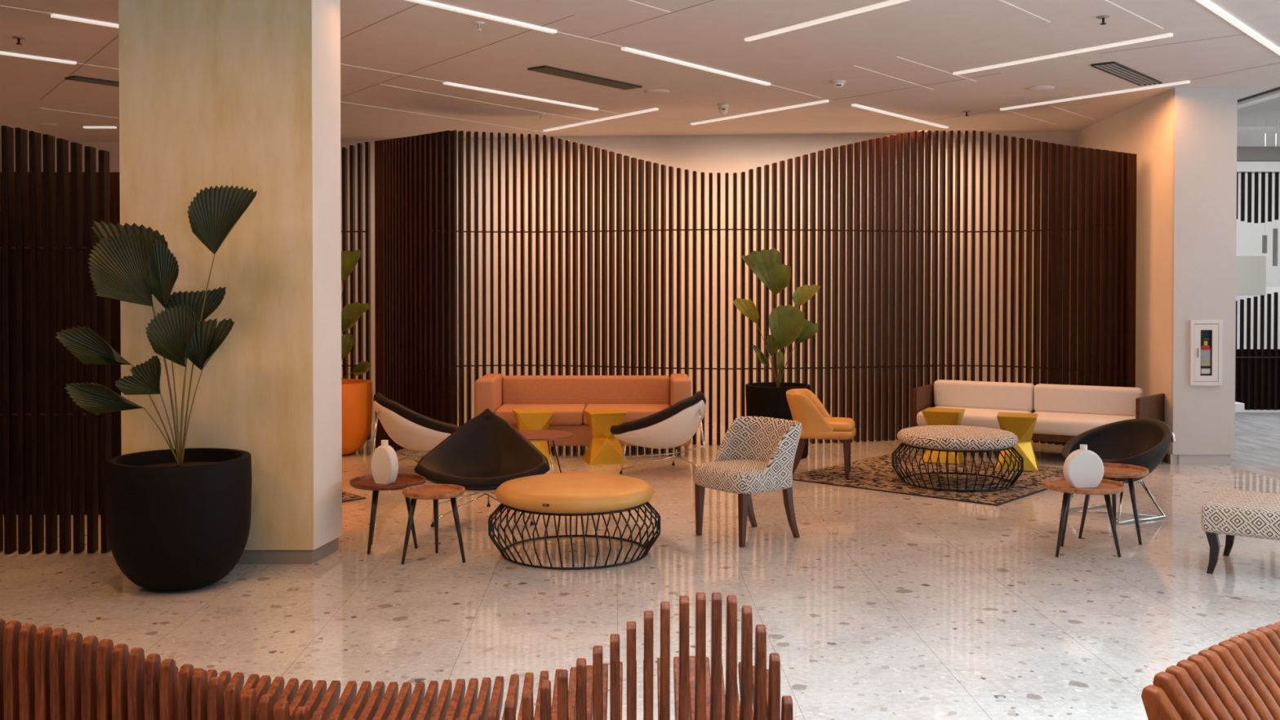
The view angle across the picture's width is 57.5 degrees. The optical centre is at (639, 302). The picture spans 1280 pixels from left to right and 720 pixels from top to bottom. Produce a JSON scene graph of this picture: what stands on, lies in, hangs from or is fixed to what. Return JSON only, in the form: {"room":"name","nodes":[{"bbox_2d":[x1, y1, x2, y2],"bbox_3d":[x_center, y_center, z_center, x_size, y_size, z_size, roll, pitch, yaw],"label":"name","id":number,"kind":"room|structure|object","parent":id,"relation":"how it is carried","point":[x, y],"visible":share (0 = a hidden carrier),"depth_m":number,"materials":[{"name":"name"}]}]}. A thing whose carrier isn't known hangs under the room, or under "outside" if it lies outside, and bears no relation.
{"room":"lobby","nodes":[
{"label":"lobby","id":0,"kind":"room"},
{"bbox_2d":[0,172,121,515],"bbox_3d":[-6.000,0.285,8.201,6.200,2.400,0.080,0,1,0],"label":"wall","id":1,"kind":"structure","parent":0,"point":[114,177],"depth_m":8.16,"materials":[{"name":"brown wood"}]},
{"bbox_2d":[105,448,252,591],"bbox_3d":[-2.468,1.170,6.267,0.730,0.685,0.730,0,1,0],"label":"pot","id":2,"kind":"object","parent":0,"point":[176,522],"depth_m":5.99,"materials":[{"name":"black ceramic"}]},
{"bbox_2d":[118,0,313,550],"bbox_3d":[-2.400,-0.229,6.888,1.162,3.295,0.394,0,1,0],"label":"column","id":3,"kind":"structure","parent":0,"point":[213,93],"depth_m":6.69,"materials":[{"name":"paint"}]},
{"bbox_2d":[236,537,338,564],"bbox_3d":[-2.401,1.461,6.913,1.135,0.085,0.372,0,1,0],"label":"baseboard","id":4,"kind":"structure","parent":3,"relation":"attached to","point":[248,557],"depth_m":6.73,"materials":[{"name":"beige stone"}]},
{"bbox_2d":[311,0,342,550],"bbox_3d":[-1.848,-0.229,6.888,0.004,3.295,0.400,0,1,9],"label":"wall","id":5,"kind":"structure","parent":0,"point":[325,14],"depth_m":6.87,"materials":[{"name":"paint"}]},
{"bbox_2d":[341,378,373,455],"bbox_3d":[-2.937,1.099,11.166,0.740,0.690,0.740,0,1,0],"label":"pot","id":6,"kind":"object","parent":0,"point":[357,395],"depth_m":10.96,"materials":[{"name":"ceramic"}]},
{"bbox_2d":[0,131,1078,424],"bbox_3d":[-2.721,-0.287,14.118,15.849,3.380,0.150,0,1,5],"label":"wall","id":7,"kind":"structure","parent":0,"point":[730,154],"depth_m":13.75,"materials":[{"name":"paint"}]},
{"bbox_2d":[0,418,1279,719],"bbox_3d":[-2.000,1.566,6.022,14.560,0.100,18.000,0,1,0],"label":"floor","id":8,"kind":"structure","parent":0,"point":[884,606],"depth_m":6.04,"materials":[{"name":"stone"}]},
{"bbox_2d":[0,125,111,553],"bbox_3d":[-3.902,0.221,7.024,1.412,2.553,0.159,0,1,4],"label":"screen","id":9,"kind":"object","parent":8,"relation":"on","point":[7,248],"visible":0.93,"depth_m":6.97,"materials":[{"name":"brown wood"}]},
{"bbox_2d":[55,185,257,591],"bbox_3d":[-2.569,0.446,6.203,0.960,2.134,0.730,0,1,-28],"label":"potted palm","id":10,"kind":"object","parent":8,"relation":"on","point":[179,518],"visible":1,"depth_m":6.08,"materials":[{"name":"black ceramic"}]},
{"bbox_2d":[342,490,365,502],"bbox_3d":[-2.862,1.471,8.903,1.588,0.010,0.678,0,1,0],"label":"rug","id":11,"kind":"object","parent":8,"relation":"on","point":[346,496],"visible":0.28,"depth_m":8.80,"materials":[{"name":"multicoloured carpet"}]},
{"bbox_2d":[341,142,371,439],"bbox_3d":[-3.314,-0.127,12.293,1.009,3.103,0.159,0,1,15],"label":"screen","id":12,"kind":"object","parent":8,"relation":"on","point":[344,231],"visible":0.17,"depth_m":12.16,"materials":[{"name":"brown wood"}]},
{"bbox_2d":[341,248,373,455],"bbox_3d":[-2.937,0.466,11.158,0.739,1.957,0.739,0,1,-14],"label":"potted palm","id":13,"kind":"object","parent":8,"relation":"on","point":[357,395],"visible":0.41,"depth_m":10.96,"materials":[{"name":"ceramic"}]},
{"bbox_2d":[349,473,425,554],"bbox_3d":[-1.537,1.289,7.119,0.452,0.426,0.452,0,1,0],"label":"side table","id":14,"kind":"object","parent":8,"relation":"on","point":[402,481],"visible":0.83,"depth_m":7.06,"materials":[{"name":"brown wood"}]},
{"bbox_2d":[371,440,398,484],"bbox_3d":[-1.552,0.966,7.094,0.170,0.263,0.068,0,1,28],"label":"vase","id":15,"kind":"object","parent":14,"relation":"on","point":[384,463],"visible":1,"depth_m":7.06,"materials":[{"name":"beige ceramic"}]},
{"bbox_2d":[349,473,425,490],"bbox_3d":[-1.537,1.092,7.116,0.452,0.032,0.452,0,1,0],"label":"table top","id":16,"kind":"object","parent":14,"relation":"on","point":[402,481],"depth_m":7.09,"materials":[{"name":"brown wood"}]},
{"bbox_2d":[0,592,793,719],"bbox_3d":[-0.750,1.147,3.252,2.280,0.815,0.572,0,1,0],"label":"slatted bench","id":17,"kind":"object","parent":8,"relation":"on","point":[46,673],"visible":1,"depth_m":2.97,"materials":[{"name":"brown wood"}]},
{"bbox_2d":[368,391,459,475],"bbox_3d":[-1.801,1.098,9.979,0.818,0.726,0.834,0,1,6],"label":"lounge chair","id":18,"kind":"object","parent":8,"relation":"on","point":[411,429],"visible":0.78,"depth_m":9.65,"materials":[{"name":"black fabric"}]},
{"bbox_2d":[373,391,459,434],"bbox_3d":[-1.819,0.989,10.007,0.815,0.509,0.819,0,1,0],"label":"cushion","id":19,"kind":"object","parent":18,"relation":"on","point":[395,418],"depth_m":9.63,"materials":[{"name":"black fabric"}]},
{"bbox_2d":[400,484,465,564],"bbox_3d":[-1.198,1.297,6.828,0.372,0.420,0.378,0,1,0],"label":"side table","id":20,"kind":"object","parent":8,"relation":"on","point":[435,492],"visible":1,"depth_m":6.77,"materials":[{"name":"brown wood"}]},
{"bbox_2d":[402,484,465,499],"bbox_3d":[-1.204,1.103,6.816,0.360,0.032,0.360,0,1,0],"label":"table top","id":21,"kind":"object","parent":20,"relation":"on","point":[426,491],"depth_m":6.83,"materials":[{"name":"brown wood"}]},
{"bbox_2d":[413,408,550,527],"bbox_3d":[-1.044,1.127,7.923,0.818,0.726,0.834,1,1,38],"label":"lounge chair","id":22,"kind":"object","parent":8,"relation":"on","point":[486,451],"visible":0.84,"depth_m":8.10,"materials":[{"name":"black leather"}]},
{"bbox_2d":[413,408,550,490],"bbox_3d":[-1.046,1.018,7.915,0.819,0.509,0.815,1,1,38],"label":"cushion","id":23,"kind":"object","parent":22,"relation":"on","point":[486,451],"depth_m":8.11,"materials":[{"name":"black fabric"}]},
{"bbox_2d":[512,408,555,463],"bbox_3d":[-0.983,1.220,10.698,0.355,0.462,0.355,0,1,-14],"label":"stool","id":24,"kind":"object","parent":8,"relation":"on","point":[526,419],"visible":0.5,"depth_m":10.57,"materials":[{"name":"yellow metal"}]},
{"bbox_2d":[518,429,573,473],"bbox_3d":[-0.843,1.267,9.519,0.600,0.392,0.600,0,1,-17],"label":"coffee table","id":25,"kind":"object","parent":8,"relation":"on","point":[538,435],"visible":0.59,"depth_m":9.49,"materials":[{"name":"brown wood"}]},
{"bbox_2d":[488,472,660,569],"bbox_3d":[-0.392,1.285,7.019,1.034,0.430,1.034,0,1,0],"label":"ottoman","id":26,"kind":"object","parent":8,"relation":"on","point":[562,494],"visible":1,"depth_m":6.74,"materials":[{"name":"orange leather"}]},
{"bbox_2d":[495,472,653,513],"bbox_3d":[-0.392,1.127,7.016,0.950,0.114,0.950,0,1,0],"label":"cushion","id":27,"kind":"object","parent":26,"relation":"on","point":[562,492],"depth_m":6.74,"materials":[{"name":"orange leather"}]},
{"bbox_2d":[475,373,691,456],"bbox_3d":[-0.535,1.077,11.326,2.030,0.730,0.820,0,1,0],"label":"sofa","id":28,"kind":"object","parent":8,"relation":"on","point":[567,397],"visible":0.52,"depth_m":11.55,"materials":[{"name":"fabric"}]},
{"bbox_2d":[494,404,585,425],"bbox_3d":[-0.953,1.073,11.246,0.830,0.140,0.620,0,1,0],"label":"seat cushion","id":29,"kind":"object","parent":28,"relation":"on","point":[564,414],"depth_m":10.95,"materials":[{"name":"fabric"}]},
{"bbox_2d":[583,404,670,425],"bbox_3d":[-0.117,1.073,11.246,0.830,0.140,0.620,0,1,0],"label":"seat cushion","id":30,"kind":"object","parent":28,"relation":"on","point":[634,411],"depth_m":11.10,"materials":[{"name":"fabric"}]},
{"bbox_2d":[582,408,627,465],"bbox_3d":[-0.323,1.220,10.678,0.355,0.462,0.355,0,1,-14],"label":"stool","id":31,"kind":"object","parent":8,"relation":"on","point":[603,448],"visible":0.9,"depth_m":10.55,"materials":[{"name":"yellow metal"}]},
{"bbox_2d":[609,391,706,474],"bbox_3d":[0.145,1.096,10.105,0.818,0.726,0.834,0,1,-3],"label":"lounge chair","id":32,"kind":"object","parent":8,"relation":"on","point":[671,427],"visible":0.98,"depth_m":9.79,"materials":[{"name":"black fabric"}]},
{"bbox_2d":[609,391,706,435],"bbox_3d":[0.142,0.988,10.108,0.819,0.509,0.815,0,1,-4],"label":"shell","id":33,"kind":"object","parent":32,"relation":"on","point":[684,417],"depth_m":9.76,"materials":[{"name":"white plastic"}]},
{"bbox_2d":[693,416,801,547],"bbox_3d":[0.694,1.129,7.476,0.598,0.733,0.571,-1,1,-35],"label":"accent chair","id":34,"kind":"object","parent":8,"relation":"on","point":[755,455],"visible":1,"depth_m":7.39,"materials":[{"name":"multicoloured fabric"}]},
{"bbox_2d":[374,129,1137,451],"bbox_3d":[1.116,-0.179,11.661,7.220,3.224,1.363,0,1,0],"label":"screen","id":35,"kind":"object","parent":8,"relation":"on","point":[415,176],"visible":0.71,"depth_m":11.96,"materials":[{"name":"brown wood"}]},
{"bbox_2d":[733,248,820,458],"bbox_3d":[1.315,0.463,10.987,0.656,1.968,0.626,1,1,37],"label":"potted palm","id":36,"kind":"object","parent":8,"relation":"on","point":[788,324],"visible":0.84,"depth_m":10.87,"materials":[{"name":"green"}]},
{"bbox_2d":[792,452,1063,506],"bbox_3d":[2.547,1.457,9.868,1.882,0.010,2.042,1,1,41],"label":"rug","id":37,"kind":"object","parent":8,"relation":"on","point":[875,473],"visible":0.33,"depth_m":9.66,"materials":[{"name":"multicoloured carpet"}]},
{"bbox_2d":[786,388,855,479],"bbox_3d":[1.536,1.102,9.906,0.586,0.698,0.566,0,1,12],"label":"accent chair","id":38,"kind":"object","parent":37,"relation":"on","point":[806,408],"visible":0.91,"depth_m":9.66,"materials":[{"name":"orange leather"}]},
{"bbox_2d":[823,417,854,431],"bbox_3d":[1.594,1.020,9.892,0.452,0.077,0.471,0,1,12],"label":"seat cushion","id":39,"kind":"object","parent":38,"relation":"on","point":[830,424],"depth_m":9.66,"materials":[{"name":"orange leather"}]},
{"bbox_2d":[920,407,966,464],"bbox_3d":[2.778,1.209,10.678,0.355,0.462,0.355,0,1,26],"label":"stool","id":40,"kind":"object","parent":37,"relation":"on","point":[932,415],"visible":0.51,"depth_m":10.55,"materials":[{"name":"yellow metal"}]},
{"bbox_2d":[891,425,1023,491],"bbox_3d":[2.570,1.240,9.468,1.034,0.430,1.034,0,1,0],"label":"ottoman","id":41,"kind":"object","parent":37,"relation":"on","point":[961,438],"visible":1,"depth_m":9.18,"materials":[{"name":"white fabric"}]},
{"bbox_2d":[897,425,1017,450],"bbox_3d":[2.570,1.082,9.466,0.950,0.114,0.950,0,1,0],"label":"cushion","id":42,"kind":"object","parent":41,"relation":"on","point":[944,437],"depth_m":9.17,"materials":[{"name":"multicoloured fabric"}]},
{"bbox_2d":[995,412,1039,471],"bbox_3d":[3.321,1.215,10.268,0.355,0.462,0.355,0,1,20],"label":"stool","id":43,"kind":"object","parent":37,"relation":"on","point":[1022,424],"visible":0.7,"depth_m":10.14,"materials":[{"name":"yellow metal"}]},
{"bbox_2d":[912,379,1164,442],"bbox_3d":[3.715,1.115,10.948,2.169,0.665,0.770,0,1,30],"label":"sofa","id":44,"kind":"object","parent":8,"relation":"on","point":[1064,412],"visible":0.59,"depth_m":10.98,"materials":[{"name":"white fabric"}]},
{"bbox_2d":[916,406,1034,429],"bbox_3d":[3.232,1.108,11.220,0.959,0.150,0.760,0,1,30],"label":"seat cushion","id":45,"kind":"object","parent":44,"relation":"on","point":[980,416],"depth_m":11.09,"materials":[{"name":"beige fabric"}]},
{"bbox_2d":[933,379,1034,411],"bbox_3d":[3.377,0.910,11.469,0.957,0.270,0.170,0,1,30],"label":"cushion","id":46,"kind":"object","parent":44,"relation":"on","point":[1007,396],"depth_m":11.39,"materials":[{"name":"beige fabric"}]},
{"bbox_2d":[1033,411,1135,435],"bbox_3d":[4.068,1.115,10.738,0.959,0.150,0.760,0,1,30],"label":"seat cushion","id":47,"kind":"object","parent":44,"relation":"on","point":[1047,423],"depth_m":10.54,"materials":[{"name":"beige fabric"}]},
{"bbox_2d":[1033,383,1142,416],"bbox_3d":[4.213,0.917,10.986,0.957,0.270,0.170,0,1,30],"label":"cushion","id":48,"kind":"object","parent":44,"relation":"on","point":[1047,397],"depth_m":10.91,"materials":[{"name":"beige fabric"}]},
{"bbox_2d":[1041,476,1125,557],"bbox_3d":[2.653,1.291,6.989,0.472,0.427,0.472,0,1,0],"label":"side table","id":49,"kind":"object","parent":8,"relation":"on","point":[1106,487],"visible":0.85,"depth_m":6.91,"materials":[{"name":"brown wood"}]},
{"bbox_2d":[1062,444,1103,488],"bbox_3d":[2.648,0.973,6.964,0.238,0.253,0.068,0,1,-8],"label":"vase","id":50,"kind":"object","parent":49,"relation":"on","point":[1083,468],"visible":1,"depth_m":6.93,"materials":[{"name":"white ceramic"}]},
{"bbox_2d":[1041,476,1125,494],"bbox_3d":[2.653,1.094,6.986,0.472,0.032,0.472,0,1,0],"label":"tabletop","id":51,"kind":"object","parent":49,"relation":"on","point":[1106,486],"depth_m":6.92,"materials":[{"name":"brown wood"}]},
{"bbox_2d":[1078,462,1148,544],"bbox_3d":[2.982,1.270,7.378,0.430,0.456,0.430,0,1,0],"label":"side table","id":52,"kind":"object","parent":8,"relation":"on","point":[1113,470],"visible":0.54,"depth_m":7.37,"materials":[{"name":"brown wood"}]},
{"bbox_2d":[1102,462,1148,478],"bbox_3d":[2.982,1.058,7.375,0.430,0.032,0.430,0,1,0],"label":"tabletop","id":53,"kind":"object","parent":52,"relation":"on","point":[1110,469],"depth_m":7.37,"materials":[{"name":"brown wood"}]},
{"bbox_2d":[1060,417,1175,524],"bbox_3d":[3.347,1.156,8.185,0.766,0.653,0.695,-1,1,-36],"label":"tub chair","id":54,"kind":"object","parent":8,"relation":"on","point":[1144,442],"visible":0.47,"depth_m":8.31,"materials":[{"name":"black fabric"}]},
{"bbox_2d":[1099,457,1122,462],"bbox_3d":[3.316,1.139,8.167,0.440,0.075,0.440,0,1,-28],"label":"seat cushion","id":55,"kind":"object","parent":54,"relation":"on","point":[1104,459],"depth_m":8.25,"materials":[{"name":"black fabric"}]},
{"bbox_2d":[1141,621,1279,719],"bbox_3d":[1.582,1.118,2.153,1.119,0.904,0.803,-1,1,-40],"label":"slatted bench","id":56,"kind":"object","parent":8,"relation":"on","point":[1237,677],"visible":1,"depth_m":2.18,"materials":[{"name":"orange wood"}]},
{"bbox_2d":[1200,488,1279,573],"bbox_3d":[3.668,1.313,6.496,0.900,0.392,0.620,1,1,35],"label":"footstool","id":57,"kind":"object","parent":8,"relation":"on","point":[1231,513],"visible":1,"depth_m":6.45,"materials":[{"name":"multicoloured fabric"}]},
{"bbox_2d":[0,0,1279,142],"bbox_3d":[-1.850,-1.935,6.774,15.100,0.120,16.600,0,1,0],"label":"ceiling","id":58,"kind":"structure","parent":0,"point":[949,36],"depth_m":9.30,"materials":[{"name":"paint"}]},
{"bbox_2d":[0,51,76,64],"bbox_3d":[-4.798,-1.895,8.890,0.044,0.018,0.960,1,1,42],"label":"recessed light","id":59,"kind":"object","parent":58,"relation":"in","point":[4,53],"visible":1,"depth_m":9.02,"materials":[{"name":"white plastic"}]},
{"bbox_2d":[35,122,57,126],"bbox_3d":[-6.493,-1.950,12.768,0.220,0.016,0.220,0,1,0],"label":"ceiling speaker","id":60,"kind":"object","parent":58,"relation":"attached to","point":[45,124],"visible":1,"depth_m":12.71,"materials":[{"name":"paint"}]},
{"bbox_2d":[40,35,119,100],"bbox_3d":[-4.653,-1.913,9.619,0.006,0.002,3.695,-1,1,-35],"label":"trim","id":61,"kind":"structure","parent":58,"relation":"attached to","point":[118,35],"depth_m":9.34,"materials":[{"name":"beige metal"}]},
{"bbox_2d":[50,13,118,28],"bbox_3d":[-3.658,-1.880,7.813,0.044,0.018,0.533,1,1,43],"label":"recessed light","id":62,"kind":"object","parent":58,"relation":"in","point":[52,15],"visible":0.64,"depth_m":7.75,"materials":[{"name":"white plastic"}]},
{"bbox_2d":[64,75,119,87],"bbox_3d":[-4.661,-1.913,10.107,0.181,0.016,0.555,1,1,38],"label":"ceiling vent","id":63,"kind":"object","parent":58,"relation":"in","point":[77,78],"visible":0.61,"depth_m":10.02,"materials":[{"name":"grey metal"}]},
{"bbox_2d":[340,63,443,81],"bbox_3d":[-2.056,-1.914,9.707,0.010,0.003,1.076,1,1,41],"label":"trim","id":64,"kind":"structure","parent":58,"relation":"attached to","point":[340,64],"depth_m":9.68,"materials":[{"name":"white metal"}]},
{"bbox_2d":[342,102,544,132],"bbox_3d":[-1.995,-1.951,12.317,0.010,0.003,2.867,1,1,39],"label":"trim","id":65,"kind":"structure","parent":58,"relation":"attached to","point":[343,102],"depth_m":12.19,"materials":[{"name":"white"}]},
{"bbox_2d":[341,14,574,97],"bbox_3d":[-1.639,-1.909,9.322,0.006,0.002,4.152,-1,1,-36],"label":"trim","id":66,"kind":"structure","parent":58,"relation":"attached to","point":[573,15],"depth_m":8.92,"materials":[{"name":"beige"}]},
{"bbox_2d":[404,0,556,33],"bbox_3d":[-1.117,-1.876,7.518,0.044,0.018,1.586,1,1,41],"label":"recessed light","id":67,"kind":"object","parent":58,"relation":"in","point":[427,2],"visible":1,"depth_m":7.61,"materials":[{"name":"white plastic"}]},
{"bbox_2d":[380,84,588,120],"bbox_3d":[-1.414,-1.938,11.380,0.010,0.003,2.856,1,1,38],"label":"trim","id":68,"kind":"structure","parent":58,"relation":"attached to","point":[380,84],"depth_m":11.21,"materials":[{"name":"white"}]},
{"bbox_2d":[443,81,598,111],"bbox_3d":[-1.066,-1.923,10.908,0.045,0.018,1.978,1,1,40],"label":"recessed light","id":69,"kind":"object","parent":58,"relation":"in","point":[445,82],"visible":1,"depth_m":10.81,"materials":[{"name":"white plastic"}]},
{"bbox_2d":[527,65,642,89],"bbox_3d":[-0.449,-1.911,9.929,0.200,0.016,1.243,1,1,39],"label":"ceiling vent","id":70,"kind":"object","parent":58,"relation":"in","point":[544,69],"visible":1,"depth_m":9.87,"materials":[{"name":"grey metal"}]},
{"bbox_2d":[542,107,658,131],"bbox_3d":[-0.459,-1.944,12.441,0.044,0.018,2.056,-1,1,-37],"label":"recessed light","id":71,"kind":"object","parent":58,"relation":"in","point":[653,108],"visible":1,"depth_m":12.33,"materials":[{"name":"white plastic"}]},
{"bbox_2d":[588,0,714,38],"bbox_3d":[0.100,-1.887,7.724,0.006,0.002,1.566,-1,1,-37],"label":"trim","id":72,"kind":"structure","parent":58,"relation":"attached to","point":[712,0],"depth_m":7.75,"materials":[{"name":"beige metal"}]},
{"bbox_2d":[644,88,669,94],"bbox_3d":[0.152,-1.921,10.633,0.240,0.016,0.240,0,1,0],"label":"ceiling speaker","id":73,"kind":"object","parent":58,"relation":"attached to","point":[652,91],"visible":1,"depth_m":10.57,"materials":[{"name":"paint"}]},
{"bbox_2d":[621,47,770,85],"bbox_3d":[0.501,-1.903,9.446,0.045,0.018,1.981,1,1,39],"label":"recessed light","id":74,"kind":"object","parent":58,"relation":"in","point":[625,49],"visible":1,"depth_m":9.34,"materials":[{"name":"white plastic"}]},
{"bbox_2d":[717,103,729,115],"bbox_3d":[0.815,-1.889,11.412,0.120,0.100,0.120,0,1,0],"label":"security camera","id":75,"kind":"object","parent":58,"relation":"attached to","point":[723,108],"visible":1,"depth_m":11.37,"materials":[{"name":"white plastic"}]},
{"bbox_2d":[690,99,828,124],"bbox_3d":[1.177,-1.937,11.921,0.044,0.018,2.004,-1,1,-38],"label":"recessed light","id":76,"kind":"object","parent":58,"relation":"in","point":[824,100],"visible":1,"depth_m":11.82,"materials":[{"name":"white plastic"}]},
{"bbox_2d":[744,0,910,41],"bbox_3d":[1.293,-1.877,7.649,0.045,0.018,1.794,-1,1,-36],"label":"recessed light","id":77,"kind":"object","parent":58,"relation":"in","point":[890,2],"visible":1,"depth_m":7.71,"materials":[{"name":"white plastic"}]},
{"bbox_2d":[830,80,845,88],"bbox_3d":[1.717,-1.896,10.115,0.140,0.050,0.140,0,1,0],"label":"smoke detector","id":78,"kind":"object","parent":58,"relation":"attached to","point":[835,83],"visible":1,"depth_m":10.07,"materials":[{"name":"white plastic"}]},
{"bbox_2d":[851,103,948,128],"bbox_3d":[2.745,-1.941,12.175,0.045,0.018,2.091,1,1,40],"label":"recessed light","id":79,"kind":"object","parent":58,"relation":"in","point":[853,104],"visible":1,"depth_m":12.07,"materials":[{"name":"white plastic"}]},
{"bbox_2d":[896,56,977,81],"bbox_3d":[2.453,-1.912,9.572,0.010,0.003,1.430,1,1,41],"label":"trim","id":80,"kind":"structure","parent":58,"relation":"attached to","point":[896,56],"depth_m":9.50,"materials":[{"name":"white metal"}]},
{"bbox_2d":[999,0,1049,22],"bbox_3d":[2.433,-1.883,7.472,0.010,0.003,0.992,1,1,41],"label":"trim","id":81,"kind":"structure","parent":58,"relation":"attached to","point":[999,0],"depth_m":7.52,"materials":[{"name":"white metal"}]},
{"bbox_2d":[1025,85,1054,91],"bbox_3d":[3.584,-1.918,10.454,0.250,0.016,0.250,0,1,0],"label":"ceiling speaker","id":82,"kind":"object","parent":58,"relation":"attached to","point":[1037,88],"visible":1,"depth_m":10.40,"materials":[{"name":"paint"}]},
{"bbox_2d":[952,32,1173,75],"bbox_3d":[3.176,-1.896,8.952,0.044,0.018,1.875,-1,1,-37],"label":"recessed light","id":83,"kind":"object","parent":58,"relation":"in","point":[1166,35],"visible":1,"depth_m":8.85,"materials":[{"name":"white plastic"}]},
{"bbox_2d":[1000,80,1190,111],"bbox_3d":[4.178,-1.923,10.875,0.045,0.018,1.946,-1,1,-35],"label":"recessed light","id":84,"kind":"object","parent":58,"relation":"in","point":[1182,82],"visible":1,"depth_m":10.77,"materials":[{"name":"white plastic"}]},
{"bbox_2d":[1090,62,1162,85],"bbox_3d":[4.074,-1.908,9.742,0.186,0.016,1.223,1,1,40],"label":"ceiling vent","id":85,"kind":"object","parent":58,"relation":"in","point":[1115,68],"visible":1,"depth_m":9.69,"materials":[{"name":"grey metal"}]},
{"bbox_2d":[1104,0,1164,29],"bbox_3d":[3.184,-1.884,7.573,0.010,0.003,1.280,1,1,42],"label":"trim","id":86,"kind":"structure","parent":58,"relation":"attached to","point":[1104,0],"depth_m":7.61,"materials":[{"name":"white"}]},
{"bbox_2d":[1195,0,1279,55],"bbox_3d":[4.438,-1.887,8.345,0.044,0.018,3.894,1,1,40],"label":"recessed light","id":87,"kind":"object","parent":58,"relation":"in","point":[1208,4],"visible":1,"depth_m":7.85,"materials":[{"name":"white plastic"}]},
{"bbox_2d":[1237,89,1279,109],"bbox_3d":[5.800,-1.944,8.874,0.120,0.160,9.000,0,1,0],"label":"trim","id":88,"kind":"structure","parent":58,"relation":"attached to","point":[1275,94],"depth_m":10.88,"materials":[{"name":"white paint"}]},
{"bbox_2d":[1237,86,1279,102],"bbox_3d":[5.715,-1.914,8.874,0.030,0.050,9.000,0,1,0],"label":"trim","id":89,"kind":"structure","parent":58,"relation":"attached to","point":[1277,88],"depth_m":10.75,"materials":[{"name":"grey metal"}]},
{"bbox_2d":[745,382,810,458],"bbox_3d":[1.301,1.109,11.017,0.610,0.675,0.610,0,1,0],"label":"pot","id":90,"kind":"object","parent":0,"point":[764,399],"depth_m":10.77,"materials":[{"name":"black ceramic"}]},
{"bbox_2d":[1076,88,1177,463],"bbox_3d":[4.986,-0.257,11.948,0.160,3.380,2.889,0,1,5],"label":"wall","id":91,"kind":"structure","parent":0,"point":[1144,129],"depth_m":11.04,"materials":[{"name":"paint"}]},
{"bbox_2d":[1161,453,1231,464],"bbox_3d":[5.047,1.388,11.963,0.548,0.090,2.911,0,1,0],"label":"baseboard","id":92,"kind":"structure","parent":91,"relation":"attached to","point":[1182,459],"depth_m":10.51,"materials":[{"name":"paint"}]},
{"bbox_2d":[1170,87,1237,454],"bbox_3d":[5.067,-0.285,10.764,0.557,3.290,0.600,0,1,0],"label":"column","id":93,"kind":"structure","parent":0,"point":[1204,169],"depth_m":10.46,"materials":[{"name":"paint"}]},
{"bbox_2d":[1189,320,1222,386],"bbox_3d":[5.072,0.447,10.456,0.285,0.594,0.035,0,1,0],"label":"fire extinguisher cabinet","id":94,"kind":"object","parent":93,"relation":"attached to","point":[1205,335],"visible":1,"depth_m":10.45,"materials":[{"name":"white metal"}]},
{"bbox_2d":[1227,412,1279,480],"bbox_3d":[8.280,1.540,8.022,6.000,0.100,22.000,0,1,0],"label":"floor","id":95,"kind":"structure","parent":0,"point":[1257,434],"depth_m":11.91,"materials":[{"name":"grey stone"}]},
{"bbox_2d":[1235,401,1244,412],"bbox_3d":[6.189,1.252,12.819,0.700,0.338,0.400,0,1,0],"label":"bench","id":96,"kind":"object","parent":95,"relation":"on","point":[1239,406],"visible":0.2,"depth_m":12.62,"materials":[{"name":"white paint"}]},
{"bbox_2d":[1235,172,1279,412],"bbox_3d":[8.503,-0.139,14.930,2.600,3.060,0.220,0,1,0],"label":"screen","id":97,"kind":"object","parent":95,"relation":"on","point":[1257,371],"depth_m":14.90,"materials":[{"name":"black wood"}]},
{"bbox_2d":[1235,286,1279,349],"bbox_3d":[9.000,0.565,16.809,5.000,1.600,0.060,0,1,0],"label":"wall","id":98,"kind":"structure","parent":95,"relation":"on","point":[1269,290],"depth_m":16.77,"materials":[{"name":"white paint"}]},
{"bbox_2d":[1235,173,1279,286],"bbox_3d":[9.500,-0.608,18.493,9.000,3.900,0.150,0,1,0],"label":"wall","id":99,"kind":"structure","parent":0,"point":[1248,235],"depth_m":18.41,"materials":[{"name":"white paint"}]},
{"bbox_2d":[1235,255,1266,295],"bbox_3d":[8.341,-0.379,15.996,0.460,0.548,0.050,0,1,0],"label":"wall panel","id":100,"kind":"object","parent":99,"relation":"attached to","point":[1251,270],"visible":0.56,"depth_m":15.97,"materials":[{"name":"white paint"}]},
{"bbox_2d":[1236,97,1279,146],"bbox_3d":[8.600,-2.413,10.967,6.000,0.100,16.000,0,1,0],"label":"ceiling","id":101,"kind":"structure","parent":0,"point":[1251,129],"depth_m":15.90,"materials":[{"name":"white paint"}]},
{"bbox_2d":[1262,120,1266,253],"bbox_3d":[8.293,-1.543,15.480,0.050,1.767,0.030,0,1,0],"label":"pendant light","id":102,"kind":"object","parent":101,"relation":"hanging from","point":[1264,237],"visible":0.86,"depth_m":15.47,"materials":[{"name":"white metal"}]},
{"bbox_2d":[1272,120,1277,266],"bbox_3d":[8.434,-1.458,15.481,0.050,1.936,0.030,0,1,0],"label":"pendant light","id":103,"kind":"object","parent":101,"relation":"hanging from","point":[1274,230],"visible":0.86,"depth_m":15.48,"materials":[{"name":"white metal"}]},
{"bbox_3d":[11.600,-0.490,9.994,0.150,3.900,18.000,0,1,0],"label":"wall","id":104,"kind":"structure","parent":0,"visible":0},
{"bbox_2d":[1236,161,1279,173],"bbox_3d":[9.792,-1.739,14.977,4.600,0.130,0.250,0,1,0],"label":"trim","id":105,"kind":"structure","parent":104,"relation":"attached to","point":[1242,166],"depth_m":14.85,"materials":[{"name":"white paint"}]},
{"bbox_2d":[1236,146,1279,161],"bbox_3d":[9.792,-1.910,15.025,4.600,0.180,0.250,0,1,0],"label":"trim","id":106,"kind":"structure","parent":104,"relation":"attached to","point":[1244,153],"depth_m":14.90,"materials":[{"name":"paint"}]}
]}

